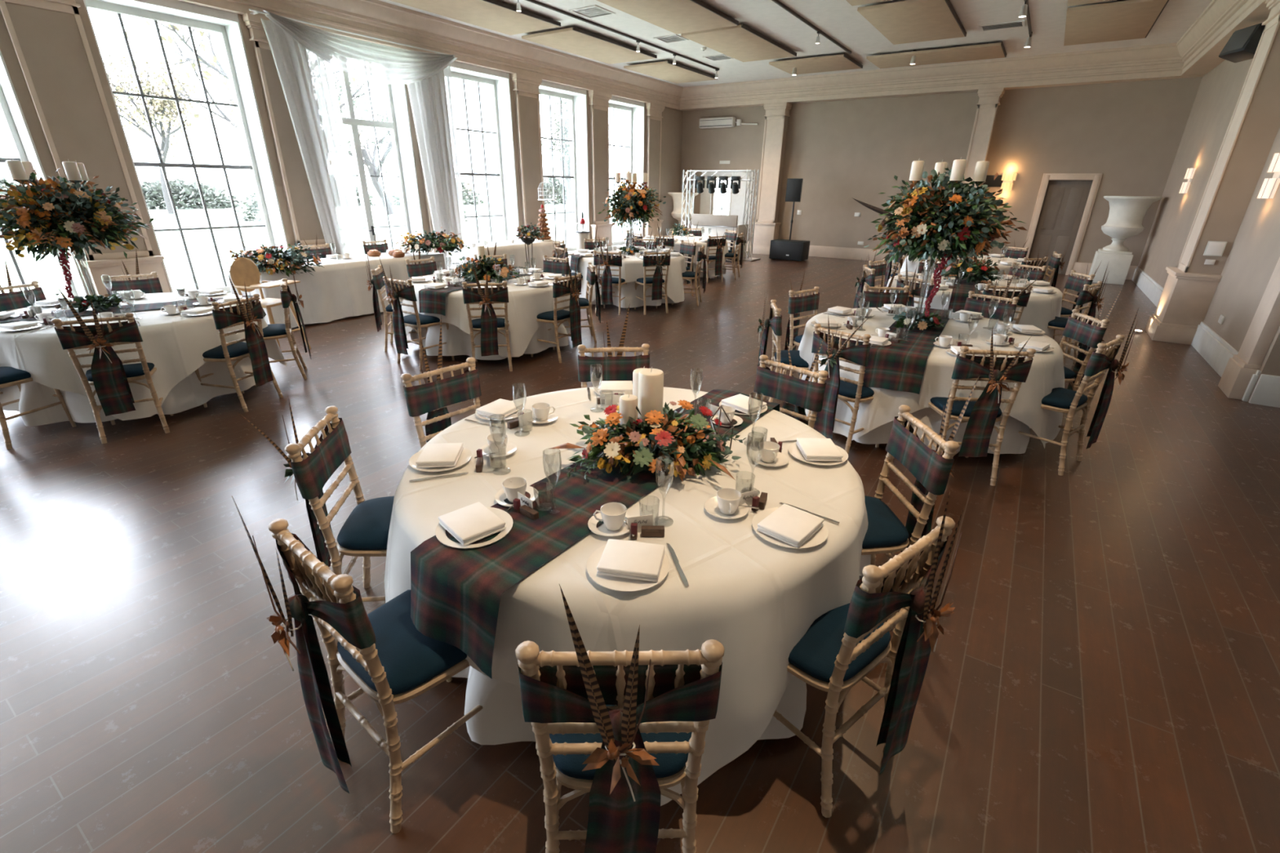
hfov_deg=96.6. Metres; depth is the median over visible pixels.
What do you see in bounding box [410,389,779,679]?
table runner
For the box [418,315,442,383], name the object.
feather spray
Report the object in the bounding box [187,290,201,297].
teacup
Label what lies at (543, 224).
tower
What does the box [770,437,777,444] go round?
wooden favour
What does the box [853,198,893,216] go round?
feather
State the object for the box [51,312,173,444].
banquet chair
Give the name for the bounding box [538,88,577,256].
window
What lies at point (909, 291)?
feather spray
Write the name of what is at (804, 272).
feather spray
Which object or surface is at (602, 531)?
saucer
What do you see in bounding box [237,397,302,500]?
feather spray
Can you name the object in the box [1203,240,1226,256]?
wall panel
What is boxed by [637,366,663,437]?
pillar candle
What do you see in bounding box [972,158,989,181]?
pillar candle
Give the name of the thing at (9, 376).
banquet chair
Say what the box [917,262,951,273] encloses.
sash
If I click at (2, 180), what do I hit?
shrub
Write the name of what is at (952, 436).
feather spray
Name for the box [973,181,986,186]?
candle cup
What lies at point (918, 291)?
sash
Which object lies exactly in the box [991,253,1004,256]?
folded napkin
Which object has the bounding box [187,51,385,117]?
tree
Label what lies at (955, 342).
place card
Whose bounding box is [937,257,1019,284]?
floral arrangement
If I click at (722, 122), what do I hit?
air conditioner
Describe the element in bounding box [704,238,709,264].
feather spray
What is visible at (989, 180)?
screen
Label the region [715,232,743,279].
banquet chair
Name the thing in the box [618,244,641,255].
flower wreath
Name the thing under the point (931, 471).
sash
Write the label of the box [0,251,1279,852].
floor
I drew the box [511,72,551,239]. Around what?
trim
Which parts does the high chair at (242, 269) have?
post, arm, post, leg, leg, seat, leg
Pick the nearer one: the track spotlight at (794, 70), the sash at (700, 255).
the sash at (700, 255)
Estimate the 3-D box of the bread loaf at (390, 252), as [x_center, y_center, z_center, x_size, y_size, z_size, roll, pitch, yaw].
[-3.840,-2.739,8.947,0.220,0.095,0.217,15,27,31]
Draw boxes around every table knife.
[26,325,53,333]
[409,472,468,482]
[464,418,501,428]
[586,387,591,401]
[666,542,688,586]
[779,502,839,524]
[782,440,796,443]
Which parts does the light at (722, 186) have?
yoke arm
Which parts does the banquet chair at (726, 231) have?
leg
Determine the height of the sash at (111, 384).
0.643 m
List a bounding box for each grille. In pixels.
[770,241,801,259]
[1219,25,1257,53]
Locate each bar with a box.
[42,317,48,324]
[476,448,482,458]
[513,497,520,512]
[630,523,637,539]
[751,495,759,511]
[777,441,782,452]
[1008,337,1013,344]
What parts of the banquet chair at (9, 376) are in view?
leg, seat frame, leg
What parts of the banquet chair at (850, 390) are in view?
leg, rail, rail, rail, rail, seat frame, leg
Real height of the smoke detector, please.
0.057 m
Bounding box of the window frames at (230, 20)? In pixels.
[0,0,644,298]
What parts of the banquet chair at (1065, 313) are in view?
leg, seat frame, rail, rail, leg, rail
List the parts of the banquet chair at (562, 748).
leg, rail, rail, rail, rail, seat frame, leg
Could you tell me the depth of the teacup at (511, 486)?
2.01 m
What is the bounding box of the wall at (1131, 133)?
[680,76,1202,273]
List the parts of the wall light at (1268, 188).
lamp shade, lamp shade, plate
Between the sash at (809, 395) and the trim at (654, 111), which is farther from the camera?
the trim at (654, 111)
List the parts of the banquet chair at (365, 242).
rail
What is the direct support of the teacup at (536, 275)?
on the saucer
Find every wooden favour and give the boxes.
[22,314,28,318]
[54,303,62,308]
[475,457,483,472]
[506,418,518,429]
[520,504,538,519]
[596,397,604,404]
[641,525,664,537]
[758,492,767,510]
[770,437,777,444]
[846,324,853,329]
[888,309,895,313]
[890,337,900,342]
[960,344,973,346]
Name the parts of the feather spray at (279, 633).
cord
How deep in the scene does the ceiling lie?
10.30 m
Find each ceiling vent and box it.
[568,4,615,18]
[653,34,688,43]
[702,53,733,61]
[978,19,1025,31]
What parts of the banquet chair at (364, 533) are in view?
rail, leg, rail, rail, leg, seat frame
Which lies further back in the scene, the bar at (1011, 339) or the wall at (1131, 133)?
the wall at (1131, 133)
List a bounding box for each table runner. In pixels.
[0,295,266,322]
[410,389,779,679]
[418,269,546,315]
[569,250,684,271]
[862,306,953,394]
[947,273,987,312]
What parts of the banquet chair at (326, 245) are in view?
rail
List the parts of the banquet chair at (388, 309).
leg, leg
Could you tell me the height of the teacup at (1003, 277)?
0.066 m
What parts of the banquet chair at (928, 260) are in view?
rail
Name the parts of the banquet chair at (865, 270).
leg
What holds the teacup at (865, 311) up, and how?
on the saucer at (871, 314)
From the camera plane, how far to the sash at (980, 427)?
3.52 m
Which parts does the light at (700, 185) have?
yoke arm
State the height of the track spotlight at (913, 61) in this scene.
0.245 m
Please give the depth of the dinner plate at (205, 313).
4.77 m
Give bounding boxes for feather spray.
[0,256,12,293]
[57,286,114,363]
[120,250,139,279]
[226,272,261,336]
[231,496,302,671]
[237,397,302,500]
[291,265,304,312]
[365,246,372,296]
[378,256,395,311]
[411,244,420,264]
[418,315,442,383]
[471,260,493,315]
[485,235,497,258]
[552,226,555,256]
[552,242,559,262]
[556,242,565,262]
[559,584,659,801]
[567,254,581,304]
[597,245,602,287]
[598,235,609,272]
[603,302,630,356]
[629,227,634,245]
[656,241,675,274]
[657,222,665,247]
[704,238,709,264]
[716,232,724,248]
[743,229,747,247]
[757,291,767,335]
[786,271,804,311]
[786,338,823,381]
[819,314,867,377]
[854,257,866,293]
[878,260,899,292]
[905,257,917,306]
[915,491,964,652]
[935,375,979,476]
[986,328,1031,403]
[990,270,1016,302]
[1004,271,1047,303]
[1026,253,1044,270]
[1036,246,1050,270]
[1059,237,1071,273]
[1093,262,1109,313]
[1095,288,1122,342]
[1111,308,1138,389]
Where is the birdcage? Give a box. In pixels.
[537,180,555,231]
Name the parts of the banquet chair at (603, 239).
rail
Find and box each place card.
[27,309,34,317]
[46,315,54,320]
[60,299,71,307]
[112,313,124,316]
[118,293,131,299]
[177,304,187,312]
[337,254,343,259]
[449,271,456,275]
[488,445,490,466]
[517,492,533,509]
[518,410,533,427]
[604,394,621,405]
[627,514,653,533]
[708,403,718,414]
[737,488,758,506]
[854,310,860,316]
[885,331,897,339]
[894,307,904,314]
[945,282,952,285]
[948,311,959,319]
[951,339,966,346]
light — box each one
[694,176,705,193]
[706,176,716,193]
[718,176,728,193]
[719,160,729,164]
[729,176,740,194]
[1000,172,1017,191]
[1178,168,1195,193]
[1256,152,1279,198]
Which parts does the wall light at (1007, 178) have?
lamp shade, plate, lamp shade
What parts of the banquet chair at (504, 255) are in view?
rail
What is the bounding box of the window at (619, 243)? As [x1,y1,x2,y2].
[608,102,632,248]
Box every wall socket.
[857,240,863,244]
[1217,314,1225,324]
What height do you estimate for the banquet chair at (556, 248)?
0.931 m
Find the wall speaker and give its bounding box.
[1218,22,1265,62]
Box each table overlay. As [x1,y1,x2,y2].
[884,273,1062,338]
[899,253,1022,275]
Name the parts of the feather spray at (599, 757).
cord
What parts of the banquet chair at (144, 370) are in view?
leg, rail, rail, rail, rail, seat frame, leg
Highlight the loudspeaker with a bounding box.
[785,178,803,201]
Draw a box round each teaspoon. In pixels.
[474,451,501,458]
[624,516,634,536]
[738,505,759,509]
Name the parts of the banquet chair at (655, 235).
rail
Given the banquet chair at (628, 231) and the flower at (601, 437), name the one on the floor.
the banquet chair at (628, 231)
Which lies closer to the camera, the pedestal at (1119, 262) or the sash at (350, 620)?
the sash at (350, 620)
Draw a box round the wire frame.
[709,405,733,457]
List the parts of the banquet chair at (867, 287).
rail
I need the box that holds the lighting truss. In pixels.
[680,168,760,261]
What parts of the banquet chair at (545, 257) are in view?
rail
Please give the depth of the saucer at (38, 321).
4.44 m
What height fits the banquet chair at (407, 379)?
0.931 m
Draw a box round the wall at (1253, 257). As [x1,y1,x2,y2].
[1137,58,1279,402]
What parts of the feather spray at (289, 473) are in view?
cord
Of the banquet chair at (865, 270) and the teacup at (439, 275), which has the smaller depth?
the teacup at (439, 275)
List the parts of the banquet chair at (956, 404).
leg, seat frame, rail, rail, rail, rail, leg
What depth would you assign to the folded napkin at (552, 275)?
6.84 m
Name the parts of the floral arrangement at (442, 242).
dusky flower, red flower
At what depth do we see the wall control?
15.45 m
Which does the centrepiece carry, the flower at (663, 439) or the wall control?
the flower at (663, 439)
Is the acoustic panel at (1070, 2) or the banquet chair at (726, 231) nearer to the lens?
the acoustic panel at (1070, 2)
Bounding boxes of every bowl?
[520,237,535,244]
[977,283,985,290]
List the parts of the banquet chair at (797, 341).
leg, seat frame, rail, rail, rail, leg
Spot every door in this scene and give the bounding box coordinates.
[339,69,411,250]
[1023,173,1102,275]
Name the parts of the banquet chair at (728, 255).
leg, leg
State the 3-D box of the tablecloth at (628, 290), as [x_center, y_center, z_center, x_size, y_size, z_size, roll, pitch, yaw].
[-0.199,-2.551,9.662,1.867,0.711,1.873,15,27,31]
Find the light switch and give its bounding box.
[1204,259,1215,265]
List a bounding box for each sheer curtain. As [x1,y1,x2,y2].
[260,17,364,256]
[407,64,467,269]
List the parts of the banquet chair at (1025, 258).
rail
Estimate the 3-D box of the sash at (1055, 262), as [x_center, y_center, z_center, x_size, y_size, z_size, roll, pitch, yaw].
[6.533,-2.345,9.033,0.141,0.673,0.436,10,25,22]
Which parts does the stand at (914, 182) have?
arm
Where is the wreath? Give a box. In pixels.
[61,292,134,312]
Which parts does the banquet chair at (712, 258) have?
leg, rail, leg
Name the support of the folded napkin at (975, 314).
on the dinner plate at (980, 317)
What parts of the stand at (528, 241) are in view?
leg, leg, leg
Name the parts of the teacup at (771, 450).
handle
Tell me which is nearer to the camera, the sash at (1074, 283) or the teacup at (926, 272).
the sash at (1074, 283)
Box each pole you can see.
[248,8,454,57]
[789,201,794,240]
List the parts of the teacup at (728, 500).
handle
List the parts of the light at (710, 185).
yoke arm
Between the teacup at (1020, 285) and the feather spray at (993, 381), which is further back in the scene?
the teacup at (1020, 285)
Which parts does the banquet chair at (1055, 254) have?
leg, leg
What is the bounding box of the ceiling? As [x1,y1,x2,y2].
[378,0,1212,86]
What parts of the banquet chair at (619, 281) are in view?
leg, rail, rail, seat frame, leg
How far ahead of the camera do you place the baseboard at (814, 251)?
15.76 m
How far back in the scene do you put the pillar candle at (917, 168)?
4.20 m
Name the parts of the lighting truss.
plate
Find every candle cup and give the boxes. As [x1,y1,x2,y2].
[12,179,28,183]
[68,180,83,184]
[908,180,919,185]
[948,180,963,183]
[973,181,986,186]
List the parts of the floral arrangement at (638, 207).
orange flower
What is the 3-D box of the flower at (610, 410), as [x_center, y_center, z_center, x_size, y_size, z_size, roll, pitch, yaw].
[-0.120,-0.067,2.358,0.062,0.035,0.063,1,23,0]
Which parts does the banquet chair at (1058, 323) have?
seat frame, leg, rail, leg, rail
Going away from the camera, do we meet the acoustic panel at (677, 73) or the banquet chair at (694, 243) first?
the banquet chair at (694, 243)
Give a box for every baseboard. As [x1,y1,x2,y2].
[746,241,1137,279]
[1131,266,1261,401]
[1248,373,1279,408]
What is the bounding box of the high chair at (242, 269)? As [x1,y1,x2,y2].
[230,257,311,349]
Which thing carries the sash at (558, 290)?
attached to the banquet chair at (554, 317)
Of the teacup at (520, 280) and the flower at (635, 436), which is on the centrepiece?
the flower at (635, 436)
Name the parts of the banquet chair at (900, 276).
rail, rail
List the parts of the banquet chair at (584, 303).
seat frame, leg, leg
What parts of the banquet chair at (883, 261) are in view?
rail, leg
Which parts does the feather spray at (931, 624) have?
cord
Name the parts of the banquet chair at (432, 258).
rail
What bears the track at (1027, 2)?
attached to the ceiling
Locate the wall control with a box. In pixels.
[853,212,860,216]
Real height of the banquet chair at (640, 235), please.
0.931 m
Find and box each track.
[525,0,719,70]
[772,0,851,53]
[1024,0,1031,36]
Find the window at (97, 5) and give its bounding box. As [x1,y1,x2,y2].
[84,0,275,293]
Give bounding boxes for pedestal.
[668,228,689,235]
[1088,248,1133,284]
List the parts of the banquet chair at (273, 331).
seat frame, leg, leg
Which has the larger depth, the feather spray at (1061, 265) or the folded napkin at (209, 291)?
the feather spray at (1061, 265)
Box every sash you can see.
[0,286,46,311]
[53,320,142,416]
[103,277,163,295]
[211,300,273,387]
[275,533,375,794]
[280,284,311,358]
[290,417,351,567]
[302,247,331,259]
[363,242,388,254]
[371,271,384,332]
[384,281,417,354]
[403,367,481,442]
[406,261,436,277]
[462,286,508,355]
[474,258,507,265]
[517,662,722,852]
[542,259,568,275]
[552,277,582,347]
[554,244,564,257]
[555,249,568,262]
[577,353,649,382]
[584,240,605,249]
[586,266,600,323]
[593,254,622,304]
[626,232,632,246]
[630,235,642,246]
[633,240,656,249]
[643,254,670,300]
[653,237,674,250]
[680,243,696,285]
[687,230,702,236]
[697,249,706,293]
[706,238,726,275]
[724,231,737,263]
[735,236,743,268]
[753,364,826,425]
[758,306,782,364]
[784,292,819,350]
[811,331,871,439]
[844,530,948,775]
[853,270,875,308]
[861,290,908,307]
[866,262,886,291]
[883,253,902,291]
[885,416,955,552]
[895,280,934,306]
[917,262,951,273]
[951,354,1033,457]
[964,297,1017,321]
[1000,248,1027,258]
[1008,266,1045,281]
[1020,260,1046,270]
[1048,254,1061,287]
[1062,315,1106,390]
[1063,274,1093,319]
[1075,287,1100,353]
[1083,343,1120,448]
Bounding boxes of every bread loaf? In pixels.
[367,249,381,256]
[387,248,402,255]
[392,250,404,257]
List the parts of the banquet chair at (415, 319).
leg, rail, rail, rail, leg, seat frame, leg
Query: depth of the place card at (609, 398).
2.92 m
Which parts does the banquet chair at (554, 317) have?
seat frame, leg, rail, rail, rail, rail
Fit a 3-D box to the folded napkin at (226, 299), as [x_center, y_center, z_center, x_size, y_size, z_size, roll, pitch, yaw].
[-3.796,-1.192,5.315,0.148,0.026,0.176,-14,27,-31]
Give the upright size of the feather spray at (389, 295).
0.551 m
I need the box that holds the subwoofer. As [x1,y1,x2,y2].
[768,239,809,261]
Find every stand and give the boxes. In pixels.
[12,179,94,294]
[520,237,535,268]
[575,210,589,231]
[615,182,648,246]
[908,180,986,326]
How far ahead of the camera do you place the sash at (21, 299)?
5.19 m
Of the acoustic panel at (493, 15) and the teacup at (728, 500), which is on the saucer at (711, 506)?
the teacup at (728, 500)
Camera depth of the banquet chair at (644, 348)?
3.42 m
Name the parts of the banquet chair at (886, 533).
seat frame, leg, rail, rail, rail, leg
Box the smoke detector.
[700,46,706,50]
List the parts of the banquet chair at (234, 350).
leg, seat frame, leg, rail, rail, rail, rail, leg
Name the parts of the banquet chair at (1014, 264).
rail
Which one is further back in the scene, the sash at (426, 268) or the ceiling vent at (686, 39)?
the ceiling vent at (686, 39)
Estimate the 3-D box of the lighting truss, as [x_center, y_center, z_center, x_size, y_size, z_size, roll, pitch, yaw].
[2.116,-5.800,15.583,2.480,2.245,0.600,15,27,31]
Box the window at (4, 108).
[0,84,78,300]
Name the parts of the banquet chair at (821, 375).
leg, rail, rail, leg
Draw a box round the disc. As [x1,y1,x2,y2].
[1133,329,1143,333]
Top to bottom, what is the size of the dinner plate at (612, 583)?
0.016 m
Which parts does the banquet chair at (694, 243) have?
rail, leg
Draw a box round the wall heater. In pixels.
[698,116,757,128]
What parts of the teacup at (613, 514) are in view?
handle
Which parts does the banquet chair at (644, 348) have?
leg, rail, rail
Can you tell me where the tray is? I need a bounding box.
[249,280,300,288]
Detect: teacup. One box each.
[27,305,42,313]
[34,312,52,322]
[96,311,113,318]
[129,290,143,297]
[160,304,176,313]
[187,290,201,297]
[195,296,208,304]
[343,253,349,257]
[435,273,442,279]
[444,278,452,284]
[479,280,485,283]
[486,432,507,453]
[502,476,526,502]
[516,277,524,284]
[521,268,528,274]
[532,402,555,421]
[533,272,540,279]
[592,502,626,530]
[622,390,632,395]
[634,253,639,257]
[716,488,741,515]
[717,405,735,423]
[758,440,779,462]
[847,315,858,324]
[861,306,871,315]
[875,327,889,337]
[905,306,916,314]
[918,275,925,279]
[923,271,930,277]
[934,335,952,346]
[938,279,946,284]
[960,311,973,320]
[974,283,985,290]
[990,333,1006,344]
[997,323,1011,333]
[999,274,1006,280]
[1016,283,1025,287]
[1019,278,1028,284]
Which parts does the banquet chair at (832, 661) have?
seat frame, leg, rail, rail, rail, rail, leg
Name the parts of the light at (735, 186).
yoke arm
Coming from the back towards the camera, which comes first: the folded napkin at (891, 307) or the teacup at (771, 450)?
the folded napkin at (891, 307)
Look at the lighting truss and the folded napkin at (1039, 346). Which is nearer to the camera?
the folded napkin at (1039, 346)
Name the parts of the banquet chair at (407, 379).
leg, rail, rail, rail, leg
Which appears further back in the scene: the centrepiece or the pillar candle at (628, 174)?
the pillar candle at (628, 174)
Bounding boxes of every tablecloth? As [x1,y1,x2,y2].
[0,292,286,420]
[0,356,255,426]
[227,250,445,328]
[384,386,871,806]
[401,271,569,356]
[409,320,568,359]
[447,240,561,273]
[452,666,806,745]
[571,248,686,302]
[578,281,678,307]
[642,235,728,276]
[684,259,725,278]
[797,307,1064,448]
[801,373,1031,453]
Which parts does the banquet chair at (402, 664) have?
rail, leg, rail, rail, rail, leg, seat frame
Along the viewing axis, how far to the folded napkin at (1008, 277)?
7.22 m
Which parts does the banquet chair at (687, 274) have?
seat frame, leg, leg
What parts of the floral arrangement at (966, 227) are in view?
yellow flower, red flower, orange flower, orange flower, yellow flower, orange flower, yellow flower, orange flower, red flower, orange flower, orange flower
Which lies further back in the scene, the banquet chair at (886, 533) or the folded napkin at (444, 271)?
the folded napkin at (444, 271)
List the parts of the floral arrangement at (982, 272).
red flower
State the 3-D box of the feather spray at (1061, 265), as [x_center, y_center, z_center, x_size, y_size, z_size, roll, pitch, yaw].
[6.594,-2.655,8.859,0.073,0.551,0.186,10,25,21]
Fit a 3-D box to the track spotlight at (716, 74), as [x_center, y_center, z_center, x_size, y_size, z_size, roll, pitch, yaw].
[1.848,-8.509,13.751,0.080,0.175,0.080,15,27,31]
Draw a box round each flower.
[582,448,588,462]
[586,442,591,453]
[590,428,608,446]
[604,404,617,414]
[604,411,622,426]
[628,431,641,442]
[631,418,642,425]
[637,434,645,444]
[640,437,649,446]
[644,409,664,424]
[648,427,666,435]
[648,457,663,473]
[654,430,672,446]
[667,461,680,476]
[669,401,676,405]
[671,420,678,426]
[677,400,693,409]
[698,405,713,416]
[702,453,712,470]
[713,418,721,426]
[715,440,725,451]
[933,316,939,324]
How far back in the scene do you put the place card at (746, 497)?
2.00 m
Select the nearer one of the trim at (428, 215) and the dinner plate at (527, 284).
the dinner plate at (527, 284)
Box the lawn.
[0,194,729,299]
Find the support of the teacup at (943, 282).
on the table overlay at (1041, 308)
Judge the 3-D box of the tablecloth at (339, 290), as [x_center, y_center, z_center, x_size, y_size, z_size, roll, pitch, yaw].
[-4.335,-2.124,8.557,1.008,0.739,2.952,15,27,31]
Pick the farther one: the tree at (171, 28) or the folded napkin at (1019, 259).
the tree at (171, 28)
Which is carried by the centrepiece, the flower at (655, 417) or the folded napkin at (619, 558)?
the flower at (655, 417)
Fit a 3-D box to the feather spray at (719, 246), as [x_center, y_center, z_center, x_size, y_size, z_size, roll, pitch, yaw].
[1.588,-3.699,11.291,0.231,0.472,0.076,-11,26,-26]
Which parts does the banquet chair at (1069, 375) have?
leg, seat frame, rail, rail, leg, rail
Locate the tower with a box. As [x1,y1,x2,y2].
[534,204,553,240]
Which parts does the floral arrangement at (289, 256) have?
orange flower, yellow flower, red flower, yellow flower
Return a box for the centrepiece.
[549,400,746,482]
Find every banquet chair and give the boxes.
[0,280,39,311]
[0,366,75,449]
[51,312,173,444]
[102,271,157,280]
[195,293,283,412]
[248,278,306,385]
[267,518,482,833]
[284,405,394,643]
[301,243,328,249]
[362,239,386,244]
[370,265,425,351]
[382,275,454,369]
[400,357,480,448]
[405,256,434,279]
[462,280,512,371]
[474,253,506,259]
[515,639,724,852]
[530,272,582,363]
[543,255,570,325]
[554,240,571,272]
[554,245,582,294]
[564,262,596,342]
[577,343,649,387]
[584,237,605,241]
[593,250,627,315]
[626,228,632,246]
[630,231,642,237]
[634,237,657,241]
[634,250,671,315]
[653,234,674,250]
[671,244,705,306]
[680,240,696,296]
[697,235,726,283]
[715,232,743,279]
[724,229,737,273]
[755,355,828,428]
[761,299,808,402]
[773,515,955,817]
[782,286,819,374]
[807,323,879,455]
[861,264,875,307]
[861,404,959,579]
[862,284,909,307]
[868,258,886,292]
[889,249,900,278]
[890,254,905,274]
[897,274,933,306]
[920,258,951,262]
[924,346,1035,485]
[968,290,1019,323]
[984,283,1032,324]
[1003,244,1028,250]
[1011,262,1047,271]
[1018,334,1124,475]
[1023,256,1048,266]
[1042,251,1062,282]
[1047,280,1102,365]
[1053,270,1095,352]
[1059,309,1110,432]
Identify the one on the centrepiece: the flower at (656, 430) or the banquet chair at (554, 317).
the flower at (656, 430)
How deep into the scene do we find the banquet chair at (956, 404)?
3.66 m
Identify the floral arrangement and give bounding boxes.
[0,168,156,298]
[222,240,324,277]
[390,223,470,255]
[452,254,525,283]
[511,222,547,242]
[597,170,666,231]
[668,222,691,236]
[863,168,1026,316]
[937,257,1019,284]
[966,248,992,258]
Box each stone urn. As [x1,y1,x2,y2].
[667,191,697,226]
[1101,195,1162,251]
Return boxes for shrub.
[0,174,26,195]
[140,177,244,209]
[235,191,262,222]
[354,182,377,206]
[391,180,484,205]
[543,177,567,204]
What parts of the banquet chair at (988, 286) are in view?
rail, leg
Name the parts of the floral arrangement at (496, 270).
orange flower, dusky flower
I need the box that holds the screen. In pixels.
[982,174,1003,186]
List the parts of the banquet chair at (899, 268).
leg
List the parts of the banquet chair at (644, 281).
leg, seat frame, rail, rail, leg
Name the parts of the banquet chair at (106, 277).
rail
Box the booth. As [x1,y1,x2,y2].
[691,213,748,258]
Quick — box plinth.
[575,231,590,252]
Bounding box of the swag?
[262,9,457,84]
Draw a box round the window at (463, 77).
[451,71,507,243]
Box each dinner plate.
[0,314,19,319]
[0,324,41,331]
[33,303,57,306]
[180,311,212,315]
[199,290,226,295]
[408,447,471,471]
[411,278,430,282]
[435,506,513,548]
[475,404,525,420]
[527,284,549,287]
[586,540,669,591]
[594,384,623,395]
[719,400,767,414]
[751,506,828,548]
[788,441,848,465]
[811,320,841,328]
[826,309,853,315]
[855,339,891,346]
[946,347,982,356]
[959,315,983,319]
[1010,327,1044,334]
[1013,342,1053,351]
[1027,282,1050,285]
[1031,288,1056,293]
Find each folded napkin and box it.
[0,311,15,319]
[0,320,38,329]
[35,298,70,305]
[98,320,128,324]
[116,289,142,295]
[181,306,213,315]
[198,288,224,294]
[222,295,242,302]
[326,253,338,257]
[411,276,426,280]
[415,443,463,467]
[423,283,445,288]
[434,269,453,274]
[438,502,506,546]
[475,398,523,419]
[527,280,548,286]
[528,267,542,271]
[548,273,562,278]
[577,248,588,252]
[580,253,593,255]
[596,538,665,582]
[600,381,632,394]
[661,248,673,251]
[670,252,679,255]
[720,394,766,413]
[756,503,824,547]
[795,437,843,461]
[815,318,838,326]
[827,306,852,313]
[858,335,888,345]
[883,304,905,310]
[900,271,916,275]
[936,284,948,288]
[950,346,983,355]
[955,310,982,318]
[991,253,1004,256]
[1000,261,1017,264]
[1005,275,1017,279]
[1012,324,1042,333]
[1017,257,1027,261]
[1017,339,1049,351]
[1029,280,1049,284]
[1032,286,1053,292]
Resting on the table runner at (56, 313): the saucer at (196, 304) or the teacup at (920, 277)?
the saucer at (196, 304)
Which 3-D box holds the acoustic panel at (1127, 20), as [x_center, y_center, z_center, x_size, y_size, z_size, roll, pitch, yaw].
[7.816,-6.717,9.470,1.218,0.090,2.700,15,27,31]
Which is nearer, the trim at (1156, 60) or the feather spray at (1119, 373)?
the feather spray at (1119, 373)
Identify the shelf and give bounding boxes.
[700,225,737,227]
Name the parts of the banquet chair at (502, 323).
leg, rail, rail, rail, rail, seat frame, leg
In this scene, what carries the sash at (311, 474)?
attached to the banquet chair at (364, 533)
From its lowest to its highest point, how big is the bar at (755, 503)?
0.052 m
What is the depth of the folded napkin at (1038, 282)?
6.80 m
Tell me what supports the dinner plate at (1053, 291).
on the table overlay at (1041, 308)
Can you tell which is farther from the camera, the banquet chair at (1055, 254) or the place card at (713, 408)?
the banquet chair at (1055, 254)
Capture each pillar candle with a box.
[5,157,27,179]
[21,159,37,179]
[62,159,82,180]
[75,161,88,180]
[475,244,485,266]
[615,173,620,182]
[619,392,638,454]
[626,172,631,182]
[631,173,636,182]
[632,366,646,416]
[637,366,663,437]
[642,171,648,182]
[909,160,924,180]
[934,160,947,181]
[949,156,966,180]
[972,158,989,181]
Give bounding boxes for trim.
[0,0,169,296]
[0,0,683,295]
[177,0,683,110]
[180,0,1271,111]
[241,13,326,254]
[407,48,437,253]
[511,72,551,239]
[587,89,613,247]
[644,102,665,236]
[678,42,1184,110]
[699,171,753,240]
[750,102,791,254]
[961,87,1004,195]
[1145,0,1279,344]
[1176,0,1268,75]
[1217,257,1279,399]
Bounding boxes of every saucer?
[34,318,61,324]
[125,295,146,299]
[160,310,182,315]
[183,295,203,299]
[192,302,212,306]
[480,441,516,457]
[494,485,538,506]
[514,282,527,285]
[528,411,557,423]
[587,512,631,537]
[704,496,748,519]
[711,414,742,426]
[751,450,788,466]
[843,321,862,326]
[858,312,875,317]
[933,341,952,348]
[952,317,973,322]
[985,339,1009,346]
[990,328,1012,334]
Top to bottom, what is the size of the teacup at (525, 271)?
0.066 m
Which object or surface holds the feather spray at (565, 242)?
attached to the sash at (562, 268)
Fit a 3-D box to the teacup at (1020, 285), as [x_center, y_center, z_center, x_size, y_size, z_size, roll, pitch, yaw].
[4.327,-1.589,6.473,0.085,0.066,0.096,-8,24,-19]
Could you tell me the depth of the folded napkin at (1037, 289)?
6.32 m
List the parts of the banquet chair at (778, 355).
leg, rail, leg, rail, seat frame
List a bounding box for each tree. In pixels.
[101,29,212,213]
[115,19,384,179]
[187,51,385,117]
[334,77,395,214]
[541,97,613,212]
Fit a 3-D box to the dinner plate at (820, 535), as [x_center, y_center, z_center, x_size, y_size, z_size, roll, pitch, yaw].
[0.490,0.335,1.870,0.243,0.016,0.243,21,30,39]
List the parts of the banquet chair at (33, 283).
rail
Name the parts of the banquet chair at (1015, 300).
rail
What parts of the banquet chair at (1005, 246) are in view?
rail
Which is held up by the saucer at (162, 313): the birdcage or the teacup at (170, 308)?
the teacup at (170, 308)
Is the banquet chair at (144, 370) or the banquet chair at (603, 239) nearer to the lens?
the banquet chair at (144, 370)
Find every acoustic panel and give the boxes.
[390,0,560,35]
[521,26,657,63]
[596,0,738,34]
[623,59,717,83]
[680,22,796,62]
[768,53,862,74]
[846,0,889,5]
[857,0,966,44]
[866,41,1006,68]
[1063,0,1168,45]
[1066,0,1114,6]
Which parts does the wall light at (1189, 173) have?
lamp shade, lamp shade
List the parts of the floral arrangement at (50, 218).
orange flower, orange flower, orange flower, orange flower, dusky flower, orange flower, dusky flower, yellow flower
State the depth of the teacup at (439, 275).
6.64 m
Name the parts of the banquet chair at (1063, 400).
seat frame, leg, rail, rail, leg, rail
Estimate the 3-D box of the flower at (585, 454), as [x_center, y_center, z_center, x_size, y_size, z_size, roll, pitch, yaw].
[-0.209,0.111,2.228,0.027,0.054,0.055,-12,26,-28]
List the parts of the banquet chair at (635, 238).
rail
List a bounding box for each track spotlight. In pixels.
[515,0,521,11]
[635,40,639,52]
[672,53,675,64]
[715,69,718,78]
[791,66,796,75]
[815,31,820,44]
[909,49,916,64]
[1017,0,1027,17]
[1023,31,1032,48]

